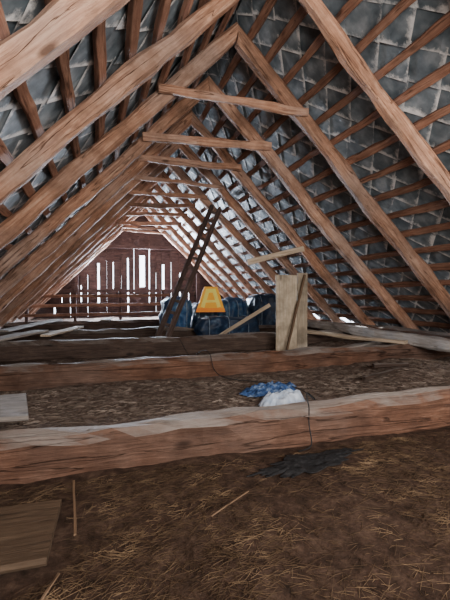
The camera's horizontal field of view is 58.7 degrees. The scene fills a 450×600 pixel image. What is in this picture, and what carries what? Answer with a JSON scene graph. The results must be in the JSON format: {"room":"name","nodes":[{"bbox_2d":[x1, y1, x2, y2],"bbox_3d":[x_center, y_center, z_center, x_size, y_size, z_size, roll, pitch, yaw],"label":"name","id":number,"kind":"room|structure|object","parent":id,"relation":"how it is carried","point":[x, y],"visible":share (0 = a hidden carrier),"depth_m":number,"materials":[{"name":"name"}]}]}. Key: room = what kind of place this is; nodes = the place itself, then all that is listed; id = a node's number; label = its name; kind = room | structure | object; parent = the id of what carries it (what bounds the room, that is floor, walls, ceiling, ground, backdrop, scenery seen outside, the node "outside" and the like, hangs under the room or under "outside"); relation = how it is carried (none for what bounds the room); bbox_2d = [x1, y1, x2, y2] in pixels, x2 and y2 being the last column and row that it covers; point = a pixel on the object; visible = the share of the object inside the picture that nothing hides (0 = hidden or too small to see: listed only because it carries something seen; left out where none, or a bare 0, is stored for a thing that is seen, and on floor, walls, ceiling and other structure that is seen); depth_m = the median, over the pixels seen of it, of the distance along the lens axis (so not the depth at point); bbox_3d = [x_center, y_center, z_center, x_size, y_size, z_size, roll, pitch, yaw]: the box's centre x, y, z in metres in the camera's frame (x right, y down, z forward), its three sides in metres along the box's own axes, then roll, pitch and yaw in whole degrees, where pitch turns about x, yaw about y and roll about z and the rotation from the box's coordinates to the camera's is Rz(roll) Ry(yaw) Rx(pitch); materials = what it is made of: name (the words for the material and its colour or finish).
{"room":"farm building","nodes":[
{"label":"farm building","id":0,"kind":"room"},
{"bbox_2d":[0,0,236,279],"bbox_3d":[-2.470,-1.175,6.041,3.830,3.939,15.942,0,1,-17],"label":"roof","id":1,"kind":"structure","parent":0,"point":[16,133],"depth_m":2.77,"materials":[{"name":"stone"}]},
{"bbox_2d":[35,215,223,317],"bbox_3d":[-2.915,-1.256,13.837,7.504,3.820,0.304,0,1,-17],"label":"wall","id":2,"kind":"structure","parent":0,"point":[131,245],"depth_m":13.83,"materials":[{"name":"brown wood"}]},
{"bbox_2d":[0,316,449,599],"bbox_3d":[-0.554,0.747,6.657,8.900,0.239,15.800,0,1,-17],"label":"floor","id":3,"kind":"structure","parent":0,"point":[14,581],"depth_m":1.82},
{"bbox_2d":[0,313,35,332],"bbox_3d":[-3.877,0.673,5.539,0.215,0.167,15.250,0,1,-17],"label":"wall plate","id":4,"kind":"object","parent":3,"relation":"on","point":[23,318],"visible":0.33,"depth_m":10.40,"materials":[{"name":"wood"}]},
{"bbox_2d":[0,0,129,99],"bbox_3d":[-0.900,-1.042,1.684,3.434,3.540,0.169,0,2,-18],"label":"rafter","id":5,"kind":"object","parent":4,"relation":"on","point":[61,24],"visible":1,"depth_m":1.67,"materials":[{"name":"brown wood"}]},
{"bbox_2d":[0,173,161,326],"bbox_3d":[-3.101,-1.216,8.734,3.450,3.545,0.176,0,2,-18],"label":"rafter","id":6,"kind":"object","parent":4,"relation":"on","point":[150,184],"visible":0.47,"depth_m":8.66,"materials":[{"name":"brown wood"}]},
{"bbox_2d":[126,202,195,208],"bbox_3d":[-1.450,-2.159,9.117,1.586,0.170,0.075,0,1,-17],"label":"tie","id":7,"kind":"object","parent":6,"relation":"attached to","point":[129,204],"visible":0.97,"depth_m":9.09,"materials":[{"name":"brown wood"}]},
{"bbox_2d":[8,186,154,321],"bbox_3d":[-3.425,-1.241,9.728,3.423,3.568,0.212,0,2,-18],"label":"rafter","id":8,"kind":"object","parent":4,"relation":"on","point":[87,250],"visible":0.56,"depth_m":9.60,"materials":[{"name":"brown wood"}]},
{"bbox_2d":[44,0,87,206],"bbox_3d":[-2.117,-1.424,6.104,0.106,0.105,15.380,0,1,-17],"label":"batten","id":9,"kind":"object","parent":8,"relation":"attached to","point":[62,61],"visible":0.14,"depth_m":2.50,"materials":[{"name":"brown wood"}]},
{"bbox_2d":[112,0,142,162],"bbox_3d":[-1.736,-1.819,6.213,0.101,0.110,15.380,0,1,-17],"label":"batten","id":10,"kind":"object","parent":8,"relation":"attached to","point":[134,12],"visible":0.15,"depth_m":2.60,"materials":[{"name":"brown wood"}]},
{"bbox_2d":[123,212,187,215],"bbox_3d":[-1.762,-2.163,10.113,1.654,0.154,0.089,0,1,-17],"label":"tie","id":11,"kind":"object","parent":8,"relation":"attached to","point":[126,213],"visible":0.94,"depth_m":10.07,"materials":[{"name":"brown wood"}]},
{"bbox_2d":[144,0,193,131],"bbox_3d":[-1.363,-2.221,6.320,0.115,0.094,15.380,0,1,-17],"label":"batten","id":12,"kind":"object","parent":8,"relation":"attached to","point":[186,7],"visible":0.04,"depth_m":3.58,"materials":[{"name":"brown wood"}]},
{"bbox_2d":[0,164,168,320],"bbox_3d":[-2.795,-1.190,7.721,3.437,3.548,0.182,0,2,-18],"label":"rafter","id":13,"kind":"object","parent":4,"relation":"on","point":[117,207],"visible":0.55,"depth_m":7.66,"materials":[{"name":"brown wood"}]},
{"bbox_2d":[0,1,73,218],"bbox_3d":[-2.305,-1.226,6.051,0.100,0.106,15.380,0,1,-17],"label":"batten","id":14,"kind":"object","parent":13,"relation":"attached to","point":[21,93],"visible":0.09,"depth_m":2.28,"materials":[{"name":"brown wood"}]},
{"bbox_2d":[18,196,150,319],"bbox_3d":[-3.735,-1.265,10.737,3.443,3.551,0.177,0,2,-18],"label":"rafter","id":15,"kind":"object","parent":4,"relation":"on","point":[147,199],"visible":0.4,"depth_m":10.68,"materials":[{"name":"brown wood"}]},
{"bbox_2d":[118,221,180,225],"bbox_3d":[-2.081,-2.133,11.137,1.749,0.162,0.075,0,1,-17],"label":"tie","id":16,"kind":"object","parent":15,"relation":"attached to","point":[153,223],"visible":0.96,"depth_m":11.12,"materials":[{"name":"brown wood"}]},
{"bbox_2d":[28,207,143,313],"bbox_3d":[-4.051,-1.288,11.755,3.442,3.545,0.185,0,1,-17],"label":"rafter","id":17,"kind":"object","parent":4,"relation":"on","point":[142,208],"visible":0.36,"depth_m":11.69,"materials":[{"name":"brown wood"}]},
{"bbox_2d":[0,204,43,244],"bbox_3d":[-2.684,-0.823,5.942,0.107,0.103,15.380,0,1,-17],"label":"batten","id":18,"kind":"object","parent":17,"relation":"attached to","point":[4,211],"visible":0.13,"depth_m":3.47,"materials":[{"name":"brown wood"}]},
{"bbox_2d":[120,225,173,230],"bbox_3d":[-2.394,-2.192,12.140,1.682,0.114,0.088,1,1,-17],"label":"tie","id":19,"kind":"object","parent":17,"relation":"attached to","point":[122,226],"visible":0.84,"depth_m":12.13,"materials":[{"name":"brown wood"}]},
{"bbox_2d":[32,211,141,313],"bbox_3d":[-4.362,-1.313,12.754,3.428,3.533,0.166,0,1,-17],"label":"rafter","id":20,"kind":"object","parent":4,"relation":"on","point":[119,233],"visible":0.38,"depth_m":12.65,"materials":[{"name":"brown wood"}]},
{"bbox_2d":[0,143,178,311],"bbox_3d":[-2.469,-1.158,6.720,3.445,3.531,0.189,0,2,-18],"label":"rafter","id":21,"kind":"object","parent":4,"relation":"on","point":[168,151],"visible":0.72,"depth_m":6.65,"materials":[{"name":"brown wood"}]},
{"bbox_2d":[129,0,171,165],"bbox_3d":[-1.548,-2.018,6.267,0.105,0.105,15.380,0,1,-17],"label":"batten","id":22,"kind":"object","parent":21,"relation":"attached to","point":[164,5],"visible":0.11,"depth_m":2.83,"materials":[{"name":"brown wood"}]},
{"bbox_2d":[132,175,222,189],"bbox_3d":[-0.821,-2.094,7.105,1.633,0.112,0.078,1,1,-17],"label":"tie","id":23,"kind":"object","parent":21,"relation":"attached to","point":[137,177],"visible":0.92,"depth_m":7.07,"materials":[{"name":"brown wood"}]},
{"bbox_2d":[0,110,191,296],"bbox_3d":[-2.162,-1.141,5.709,3.436,3.554,0.164,0,1,-17],"label":"rafter","id":24,"kind":"object","parent":4,"relation":"on","point":[47,248],"visible":0.89,"depth_m":5.69,"materials":[{"name":"brown wood"}]},
{"bbox_2d":[138,155,241,171],"bbox_3d":[-0.510,-2.087,6.108,1.605,0.121,0.089,-1,2,-17],"label":"tie","id":25,"kind":"object","parent":24,"relation":"attached to","point":[174,161],"visible":0.98,"depth_m":6.07,"materials":[{"name":"brown wood"}]},
{"bbox_2d":[163,20,216,133],"bbox_3d":[-0.983,-2.619,6.429,0.110,0.103,15.380,0,1,-17],"label":"batten","id":26,"kind":"object","parent":24,"relation":"attached to","point":[208,32],"visible":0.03,"depth_m":3.88,"materials":[{"name":"brown wood"}]},
{"bbox_2d":[0,77,208,278],"bbox_3d":[-1.849,-1.107,4.703,3.454,3.544,0.166,0,1,-17],"label":"rafter","id":27,"kind":"object","parent":4,"relation":"on","point":[16,253],"visible":0.9,"depth_m":4.74,"materials":[{"name":"brown wood"}]},
{"bbox_2d":[3,243,28,257],"bbox_3d":[-2.872,-0.622,5.888,0.114,0.104,15.380,0,1,-17],"label":"batten","id":28,"kind":"object","parent":27,"relation":"attached to","point":[7,247],"visible":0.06,"depth_m":4.39,"materials":[{"name":"brown wood"}]},
{"bbox_2d":[0,22,237,249],"bbox_3d":[-1.541,-1.087,3.700,3.454,3.542,0.171,0,1,-17],"label":"rafter","id":29,"kind":"object","parent":4,"relation":"on","point":[57,186],"visible":0.94,"depth_m":3.78,"materials":[{"name":"brown wood"}]},
{"bbox_2d":[0,138,58,232],"bbox_3d":[-2.493,-1.023,5.997,0.112,0.112,15.380,0,1,-17],"label":"batten","id":30,"kind":"object","parent":29,"relation":"attached to","point":[6,158],"visible":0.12,"depth_m":2.69,"materials":[{"name":"brown wood"}]},
{"bbox_2d":[92,20,106,175],"bbox_3d":[-1.924,-1.622,6.160,0.116,0.109,15.380,0,1,-17],"label":"batten","id":31,"kind":"object","parent":29,"relation":"attached to","point":[98,33],"visible":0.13,"depth_m":2.59,"materials":[{"name":"brown wood"}]},
{"bbox_2d":[149,0,208,146],"bbox_3d":[-1.170,-2.417,6.376,0.112,0.105,15.380,0,1,-17],"label":"batten","id":32,"kind":"object","parent":29,"relation":"attached to","point":[187,51],"visible":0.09,"depth_m":3.83,"materials":[{"name":"brown wood"}]},
{"bbox_2d":[161,1,238,152],"bbox_3d":[-0.795,-2.816,6.483,0.107,0.105,15.380,0,1,-17],"label":"batten","id":33,"kind":"object","parent":29,"relation":"attached to","point":[228,14],"visible":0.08,"depth_m":3.96,"materials":[{"name":"brown wood"}]},
{"bbox_2d":[0,0,238,204],"bbox_3d":[-1.214,-1.062,2.692,3.442,3.518,0.162,0,1,-17],"label":"rafter","id":34,"kind":"object","parent":4,"relation":"on","point":[144,65],"visible":1,"depth_m":2.75,"materials":[{"name":"brown wood"}]},
{"bbox_2d":[0,499,61,574],"bbox_3d":[-1.079,0.921,1.497,0.820,0.034,0.433,0,1,-16],"label":"board","id":35,"kind":"object","parent":3,"relation":"on","point":[27,531],"visible":1,"depth_m":1.55,"materials":[{"name":"brown wood"}]},
{"bbox_2d":[4,319,159,331],"bbox_3d":[-1.640,0.612,9.626,8.000,0.329,0.281,0,1,-17],"label":"tie beam","id":36,"kind":"structure","parent":3,"relation":"on","point":[126,323],"depth_m":9.09,"materials":[{"name":"brown wood"}]},
{"bbox_2d":[0,319,62,331],"bbox_3d":[-3.641,0.467,7.650,0.212,0.043,2.522,0,1,-4],"label":"board","id":37,"kind":"object","parent":36,"relation":"on","point":[19,327],"visible":1,"depth_m":7.23,"materials":[{"name":"grey wood"}]},
{"bbox_2d":[19,291,168,321],"bbox_3d":[-3.219,0.217,10.143,3.600,0.900,0.122,0,1,-17],"label":"railing","id":38,"kind":"object","parent":3,"relation":"on","point":[120,295],"visible":0.67,"depth_m":10.08,"materials":[{"name":"brown wood"}]},
{"bbox_2d":[0,325,322,340],"bbox_3d":[-0.954,0.651,7.432,8.000,0.340,0.272,0,1,-17],"label":"tie beam","id":39,"kind":"structure","parent":3,"relation":"on","point":[150,331],"depth_m":7.04,"materials":[{"name":"brown wood"}]},
{"bbox_2d":[40,326,83,336],"bbox_3d":[-2.508,0.481,6.250,0.153,0.039,1.448,0,1,-3],"label":"board","id":40,"kind":"object","parent":39,"relation":"on","point":[69,329],"visible":1,"depth_m":6.00,"materials":[{"name":"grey wood"}]},
{"bbox_2d":[158,296,191,327],"bbox_3d":[-1.009,0.304,8.100,0.642,0.788,0.881,0,1,-17],"label":"bundle","id":41,"kind":"object","parent":3,"relation":"on","point":[184,320],"visible":0.46,"depth_m":7.75,"materials":[{"name":"blue fabric"}]},
{"bbox_2d":[0,329,364,363],"bbox_3d":[-0.463,0.667,5.859,8.000,0.340,0.292,0,1,-17],"label":"tie beam","id":42,"kind":"structure","parent":3,"relation":"on","point":[19,351],"depth_m":5.51,"materials":[{"name":"brown wood"}]},
{"bbox_2d":[0,330,48,341],"bbox_3d":[-2.875,0.497,5.192,0.233,0.040,1.746,0,2,6],"label":"board","id":43,"kind":"object","parent":42,"relation":"on","point":[32,332],"visible":1,"depth_m":5.47,"materials":[{"name":"grey wood"}]},
{"bbox_2d":[308,319,449,351],"bbox_3d":[2.140,0.484,5.973,0.238,0.177,3.701,0,2,-19],"label":"plank","id":44,"kind":"object","parent":42,"relation":"on","point":[436,343],"visible":0.83,"depth_m":5.46,"materials":[{"name":"grey wood"}]},
{"bbox_2d":[154,204,221,336],"bbox_3d":[-0.618,-0.588,7.259,0.218,2.650,2.125,1,2,26],"label":"ladder","id":45,"kind":"object","parent":3,"relation":"on","point":[206,220],"visible":0.94,"depth_m":7.14,"materials":[{"name":"brown wood"}]},
{"bbox_2d":[59,341,348,362],"bbox_3d":[-0.213,0.739,5.179,6.178,0.170,1.213,0,1,-17],"label":"litter","id":46,"kind":"object","parent":3,"relation":"on","point":[328,341],"visible":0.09,"depth_m":5.96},
{"bbox_2d":[340,341,386,346],"bbox_3d":[1.874,0.632,5.585,1.120,0.094,0.147,-1,2,-27],"label":"plank","id":47,"kind":"object","parent":46,"relation":"on","point":[371,342],"visible":0.5,"depth_m":5.58,"materials":[{"name":"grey wood"}]},
{"bbox_2d":[191,303,217,327],"bbox_3d":[-0.491,0.355,8.569,0.615,0.662,0.805,0,1,-17],"label":"bundle","id":48,"kind":"object","parent":3,"relation":"on","point":[194,315],"visible":0.25,"depth_m":8.26,"materials":[{"name":"white plastic"}]},
{"bbox_2d":[0,385,449,483],"bbox_3d":[0.529,0.834,2.688,8.000,0.354,0.266,0,1,-17],"label":"tie beam","id":49,"kind":"structure","parent":3,"relation":"on","point":[30,455],"depth_m":2.42,"materials":[{"name":"brown wood"}]},
{"bbox_2d":[0,393,28,421],"bbox_3d":[-1.662,0.688,2.396,0.861,0.073,0.507,-1,2,-27],"label":"board","id":50,"kind":"object","parent":49,"relation":"on","point":[13,407],"visible":1,"depth_m":2.49,"materials":[{"name":"grey wood"}]},
{"bbox_2d":[0,429,449,599],"bbox_3d":[0.551,0.953,1.613,4.323,0.062,1.858,0,1,-17],"label":"straw","id":51,"kind":"object","parent":3,"relation":"on","point":[397,438],"visible":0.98,"depth_m":1.68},
{"bbox_2d":[40,573,59,599],"bbox_3d":[-0.569,0.930,1.271,0.009,0.009,0.171,0,1,3],"label":"stick","id":52,"kind":"object","parent":51,"relation":"on","point":[57,574],"visible":1,"depth_m":1.29,"materials":[{"name":"brown wood"}]},
{"bbox_2d":[73,480,76,535],"bbox_3d":[-0.666,0.904,1.769,0.013,0.011,0.471,-1,2,-21],"label":"stick","id":53,"kind":"object","parent":51,"relation":"on","point":[74,501],"visible":1,"depth_m":1.71,"materials":[{"name":"brown wood"}]},
{"bbox_2d":[211,491,248,516],"bbox_3d":[0.028,0.904,1.784,0.009,0.008,0.266,1,2,39],"label":"stick","id":54,"kind":"object","parent":51,"relation":"on","point":[246,491],"visible":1,"depth_m":1.77,"materials":[{"name":"brown wood"}]},
{"bbox_2d":[246,448,363,477],"bbox_3d":[0.496,0.928,2.296,0.850,0.039,0.251,-1,2,-24],"label":"rag","id":55,"kind":"object","parent":51,"relation":"on","point":[293,465],"visible":1,"depth_m":2.25,"materials":[{"name":"black fabric"}]},
{"bbox_2d":[0,344,449,390],"bbox_3d":[-0.007,0.737,4.403,8.000,0.350,0.245,0,1,-17],"label":"tie beam","id":56,"kind":"structure","parent":3,"relation":"on","point":[18,376],"depth_m":4.19,"materials":[{"name":"brown wood"}]},
{"bbox_2d":[179,338,315,451],"bbox_3d":[0.178,0.715,4.087,0.588,0.332,3.360,0,2,-19],"label":"cable","id":57,"kind":"object","parent":56,"relation":"on","point":[309,394],"visible":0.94,"depth_m":3.06,"materials":[{"name":"black rubber"}]},
{"bbox_2d":[307,330,407,343],"bbox_3d":[1.673,0.505,5.670,0.121,0.067,1.827,-1,2,-39],"label":"plank","id":58,"kind":"object","parent":56,"relation":"on","point":[338,335],"visible":0.84,"depth_m":5.46,"materials":[{"name":"brown wood"}]},
{"bbox_2d":[340,322,449,338],"bbox_3d":[2.655,0.488,5.611,0.206,0.163,3.302,0,2,-19],"label":"plank","id":59,"kind":"object","parent":56,"relation":"on","point":[381,327],"visible":0.38,"depth_m":5.72,"materials":[{"name":"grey wood"}]},
{"bbox_2d":[0,358,449,430],"bbox_3d":[0.321,0.779,3.596,6.223,0.159,1.526,0,1,-17],"label":"litter","id":60,"kind":"object","parent":3,"relation":"on","point":[77,405],"visible":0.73,"depth_m":3.56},
{"bbox_2d":[362,367,400,379],"bbox_3d":[1.595,0.744,4.053,0.572,0.062,0.039,-1,2,-32],"label":"stick","id":61,"kind":"object","parent":60,"relation":"on","point":[398,368],"visible":0.96,"depth_m":4.02,"materials":[{"name":"brown wood"}]},
{"bbox_2d":[372,362,408,367],"bbox_3d":[1.765,0.693,4.263,0.403,0.045,0.057,0,1,-10],"label":"stick","id":62,"kind":"object","parent":60,"relation":"on","point":[374,365],"visible":1,"depth_m":4.24,"materials":[{"name":"brown wood"}]},
{"bbox_2d":[194,315,258,335],"bbox_3d":[0.025,0.507,7.335,1.192,0.460,0.440,0,1,-17],"label":"bundle","id":63,"kind":"object","parent":3,"relation":"on","point":[211,325],"visible":0.59,"depth_m":7.14,"materials":[{"name":"blue fabric"}]},
{"bbox_2d":[196,287,224,311],"bbox_3d":[-0.268,-0.011,7.355,0.543,0.465,0.091,0,1,-7],"label":"sign","id":64,"kind":"object","parent":63,"relation":"on","point":[210,300],"visible":1,"depth_m":7.34,"materials":[{"name":"orange paint"}]},
{"bbox_2d":[217,296,249,316],"bbox_3d":[0.162,0.299,8.545,0.662,0.775,0.820,0,1,-17],"label":"bundle","id":65,"kind":"object","parent":3,"relation":"on","point":[236,307],"visible":0.44,"depth_m":8.23,"materials":[{"name":"blue fabric"}]},
{"bbox_2d":[220,303,270,333],"bbox_3d":[0.169,0.396,6.140,1.108,0.709,0.033,1,2,23],"label":"plank","id":66,"kind":"object","parent":3,"relation":"on","point":[268,305],"visible":0.7,"depth_m":6.05,"materials":[{"name":"brown wood"}]},
{"bbox_2d":[246,293,275,324],"bbox_3d":[0.792,0.265,8.641,0.661,0.840,0.742,0,1,-17],"label":"bundle","id":67,"kind":"object","parent":3,"relation":"on","point":[255,302],"visible":0.55,"depth_m":8.34,"materials":[{"name":"blue fabric"}]},
{"bbox_2d":[239,380,295,396],"bbox_3d":[0.403,0.786,3.594,0.592,0.094,0.307,-1,2,-21],"label":"cloth","id":68,"kind":"object","parent":3,"relation":"on","point":[261,389],"visible":0.96,"depth_m":3.52,"materials":[{"name":"blue fabric"}]},
{"bbox_2d":[258,388,304,406],"bbox_3d":[0.473,0.789,3.232,0.420,0.125,0.257,0,1,-17],"label":"plastic bag","id":69,"kind":"object","parent":3,"relation":"on","point":[287,396],"visible":0.94,"depth_m":3.18,"materials":[{"name":"white plastic"}]},
{"bbox_2d":[275,273,307,350],"bbox_3d":[0.966,0.192,5.826,0.504,1.164,0.074,0,1,-17],"label":"board panel","id":70,"kind":"object","parent":3,"relation":"on","point":[287,286],"visible":0.78,"depth_m":5.79,"materials":[{"name":"brown wood"}]},
{"bbox_2d":[286,274,305,349],"bbox_3d":[1.012,0.182,5.721,0.390,1.102,0.041,-1,2,-34],"label":"batten","id":71,"kind":"object","parent":3,"relation":"on","point":[304,275],"visible":0.93,"depth_m":5.71,"materials":[{"name":"brown wood"}]},
{"bbox_3d":[2.646,0.622,7.576,0.211,0.178,15.250,0,1,-17],"label":"wall plate","id":72,"kind":"object","parent":3,"relation":"on","visible":0},
{"bbox_2d":[142,208,227,298],"bbox_3d":[-1.093,-1.334,13.774,3.438,3.561,0.157,0,2,-18],"label":"rafter","id":73,"kind":"object","parent":72,"relation":"on","point":[171,240],"visible":0.62,"depth_m":13.64,"materials":[{"name":"brown wood"}]},
{"bbox_2d":[121,229,166,234],"bbox_3d":[-2.704,-2.244,13.129,1.590,0.153,0.073,0,2,-18],"label":"tie","id":74,"kind":"object","parent":73,"relation":"attached to","point":[130,230],"visible":0.9,"depth_m":13.12,"materials":[{"name":"brown wood"}]},
{"bbox_2d":[176,62,449,241],"bbox_3d":[0.464,-1.838,6.901,0.109,0.097,15.380,0,1,-17],"label":"batten","id":75,"kind":"object","parent":73,"relation":"attached to","point":[430,79],"visible":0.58,"depth_m":3.89,"materials":[{"name":"brown wood"}]},
{"bbox_2d":[147,202,238,297],"bbox_3d":[-0.778,-1.308,12.774,3.448,3.533,0.162,0,1,-17],"label":"rafter","id":76,"kind":"object","parent":72,"relation":"on","point":[174,232],"visible":0.69,"depth_m":12.73,"materials":[{"name":"brown wood"}]},
{"bbox_2d":[150,195,248,300],"bbox_3d":[-0.467,-1.283,11.753,3.452,3.521,0.164,0,1,-17],"label":"rafter","id":77,"kind":"object","parent":72,"relation":"on","point":[153,199],"visible":0.66,"depth_m":11.68,"materials":[{"name":"brown wood"}]},
{"bbox_2d":[155,184,258,294],"bbox_3d":[-0.144,-1.267,10.759,3.458,3.544,0.158,0,1,-17],"label":"rafter","id":78,"kind":"object","parent":72,"relation":"on","point":[187,219],"visible":0.63,"depth_m":10.66,"materials":[{"name":"brown wood"}]},
{"bbox_2d":[170,10,449,235],"bbox_3d":[0.272,-2.034,6.836,0.100,0.106,15.380,0,1,-17],"label":"batten","id":79,"kind":"object","parent":78,"relation":"attached to","point":[443,23],"visible":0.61,"depth_m":3.47,"materials":[{"name":"brown wood"}]},
{"bbox_2d":[162,171,275,295],"bbox_3d":[0.168,-1.252,9.751,3.419,3.545,0.161,0,1,-17],"label":"rafter","id":80,"kind":"object","parent":72,"relation":"on","point":[173,187],"visible":0.67,"depth_m":9.62,"materials":[{"name":"brown wood"}]},
{"bbox_2d":[146,0,276,210],"bbox_3d":[-0.481,-2.821,6.581,0.112,0.102,15.380,0,1,-17],"label":"batten","id":81,"kind":"object","parent":80,"relation":"attached to","point":[268,6],"visible":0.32,"depth_m":4.63,"materials":[{"name":"brown wood"}]},
{"bbox_2d":[225,292,435,301],"bbox_3d":[2.168,-0.068,7.477,0.120,0.107,15.380,0,1,-17],"label":"batten","id":82,"kind":"object","parent":80,"relation":"attached to","point":[430,298],"visible":0.45,"depth_m":6.46,"materials":[{"name":"brown wood"}]},
{"bbox_2d":[220,279,449,288],"bbox_3d":[1.977,-0.263,7.413,0.096,0.109,15.380,0,1,-17],"label":"batten","id":83,"kind":"object","parent":80,"relation":"attached to","point":[443,282],"visible":0.41,"depth_m":6.45,"materials":[{"name":"brown wood"}]},
{"bbox_2d":[168,165,316,319],"bbox_3d":[0.480,-1.218,8.750,3.458,3.530,0.166,0,1,-17],"label":"rafter","id":84,"kind":"object","parent":72,"relation":"on","point":[270,272],"visible":0.61,"depth_m":8.59,"materials":[{"name":"brown wood"}]},
{"bbox_2d":[129,190,207,199],"bbox_3d":[-1.135,-2.134,8.108,1.597,0.110,0.072,0,2,-18],"label":"tie","id":85,"kind":"object","parent":84,"relation":"attached to","point":[132,192],"visible":1,"depth_m":8.11,"materials":[{"name":"brown wood"}]},
{"bbox_2d":[200,199,449,265],"bbox_3d":[1.220,-1.054,7.156,0.120,0.110,15.380,0,1,-17],"label":"batten","id":86,"kind":"object","parent":84,"relation":"attached to","point":[440,204],"visible":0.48,"depth_m":5.14,"materials":[{"name":"brown wood"}]},
{"bbox_2d":[214,262,449,282],"bbox_3d":[1.787,-0.459,7.349,0.110,0.105,15.380,0,1,-17],"label":"batten","id":87,"kind":"object","parent":84,"relation":"attached to","point":[436,266],"visible":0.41,"depth_m":5.72,"materials":[{"name":"brown wood"}]},
{"bbox_2d":[179,144,343,322],"bbox_3d":[0.804,-1.190,7.738,3.440,3.559,0.161,0,2,-18],"label":"rafter","id":88,"kind":"object","parent":72,"relation":"on","point":[185,149],"visible":0.77,"depth_m":7.61,"materials":[{"name":"brown wood"}]},
{"bbox_2d":[191,111,376,325],"bbox_3d":[1.115,-1.165,6.738,3.443,3.547,0.153,0,2,-18],"label":"rafter","id":89,"kind":"object","parent":72,"relation":"on","point":[224,155],"visible":0.82,"depth_m":6.63,"materials":[{"name":"brown wood"}]},
{"bbox_2d":[247,246,304,264],"bbox_3d":[0.832,-0.727,6.511,1.022,0.341,0.035,0,1,-17],"label":"plank","id":90,"kind":"object","parent":89,"relation":"attached to","point":[301,248],"visible":1,"depth_m":6.49,"materials":[{"name":"brown wood"}]},
{"bbox_2d":[208,75,419,329],"bbox_3d":[1.420,-1.138,5.724,3.450,3.553,0.185,0,2,-18],"label":"rafter","id":91,"kind":"object","parent":72,"relation":"on","point":[294,187],"visible":0.88,"depth_m":5.62,"materials":[{"name":"brown wood"}]},
{"bbox_2d":[142,132,271,150],"bbox_3d":[-0.193,-2.016,5.095,1.692,0.176,0.072,0,1,-17],"label":"tie","id":92,"kind":"object","parent":91,"relation":"attached to","point":[256,145],"visible":1,"depth_m":5.07,"materials":[{"name":"brown wood"}]},
{"bbox_2d":[203,170,449,256],"bbox_3d":[1.033,-1.245,7.093,0.099,0.093,15.380,0,1,-17],"label":"batten","id":93,"kind":"object","parent":91,"relation":"attached to","point":[422,183],"visible":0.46,"depth_m":4.70,"materials":[{"name":"brown wood"}]},
{"bbox_2d":[234,24,449,317],"bbox_3d":[1.741,-1.114,4.716,3.430,3.562,0.171,0,1,-17],"label":"rafter","id":94,"kind":"object","parent":72,"relation":"on","point":[250,53],"visible":0.97,"depth_m":4.52,"materials":[{"name":"brown wood"}]},
{"bbox_2d":[152,5,307,217],"bbox_3d":[-0.293,-2.623,6.644,0.114,0.105,15.380,0,1,-17],"label":"batten","id":95,"kind":"object","parent":94,"relation":"attached to","point":[301,13],"visible":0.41,"depth_m":4.10,"materials":[{"name":"brown wood"}]},
{"bbox_2d":[158,83,308,116],"bbox_3d":[0.125,-2.028,4.079,1.601,0.122,0.078,0,1,-17],"label":"tie","id":96,"kind":"object","parent":94,"relation":"attached to","point":[269,106],"visible":1,"depth_m":4.04,"materials":[{"name":"brown wood"}]},
{"bbox_2d":[159,0,362,221],"bbox_3d":[-0.103,-2.425,6.709,0.102,0.097,15.380,0,1,-17],"label":"batten","id":97,"kind":"object","parent":94,"relation":"attached to","point":[350,5],"visible":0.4,"depth_m":3.91,"materials":[{"name":"brown wood"}]},
{"bbox_2d":[240,298,447,315],"bbox_3d":[2.353,0.131,7.540,0.098,0.107,15.380,0,1,-17],"label":"batten","id":98,"kind":"object","parent":94,"relation":"attached to","point":[407,310],"visible":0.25,"depth_m":6.17,"materials":[{"name":"brown wood"}]},
{"bbox_2d":[298,0,449,203],"bbox_3d":[2.045,-1.082,3.716,3.426,3.538,0.170,0,1,-17],"label":"rafter","id":99,"kind":"object","parent":72,"relation":"on","point":[333,33],"visible":1,"depth_m":3.44,"materials":[{"name":"brown wood"}]},
{"bbox_2d":[145,0,449,332],"bbox_3d":[1.174,-1.204,7.179,3.823,3.937,15.942,0,1,-17],"label":"roof","id":100,"kind":"structure","parent":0,"point":[420,15],"depth_m":4.50,"materials":[{"name":"stone"}]},
{"bbox_2d":[165,0,415,227],"bbox_3d":[0.089,-2.230,6.774,0.109,0.109,15.380,0,1,-17],"label":"batten","id":101,"kind":"object","parent":100,"relation":"attached to","point":[401,5],"visible":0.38,"depth_m":3.78,"materials":[{"name":"brown wood"}]},
{"bbox_2d":[182,104,449,248],"bbox_3d":[0.653,-1.643,6.965,0.121,0.116,15.380,0,1,-17],"label":"batten","id":102,"kind":"object","parent":100,"relation":"attached to","point":[437,114],"visible":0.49,"depth_m":4.21,"materials":[{"name":"brown wood"}]},
{"bbox_2d":[188,139,449,253],"bbox_3d":[0.842,-1.451,7.028,0.117,0.104,15.380,0,1,-17],"label":"batten","id":103,"kind":"object","parent":100,"relation":"attached to","point":[444,146],"visible":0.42,"depth_m":4.52,"materials":[{"name":"brown wood"}]},
{"bbox_2d":[205,222,449,271],"bbox_3d":[1.412,-0.855,7.221,0.120,0.106,15.380,0,1,-17],"label":"batten","id":104,"kind":"object","parent":100,"relation":"attached to","point":[443,226],"visible":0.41,"depth_m":5.24,"materials":[{"name":"brown wood"}]},
{"bbox_2d":[210,244,449,277],"bbox_3d":[1.593,-0.659,7.283,0.111,0.102,15.380,0,1,-17],"label":"batten","id":105,"kind":"object","parent":100,"relation":"attached to","point":[443,247],"visible":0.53,"depth_m":5.62,"materials":[{"name":"brown wood"}]},
{"bbox_2d":[311,310,449,328],"bbox_3d":[2.543,0.323,7.604,0.110,0.110,15.380,0,1,-17],"label":"batten","id":106,"kind":"object","parent":100,"relation":"attached to","point":[389,320],"visible":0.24,"depth_m":6.70,"materials":[{"name":"brown wood"}]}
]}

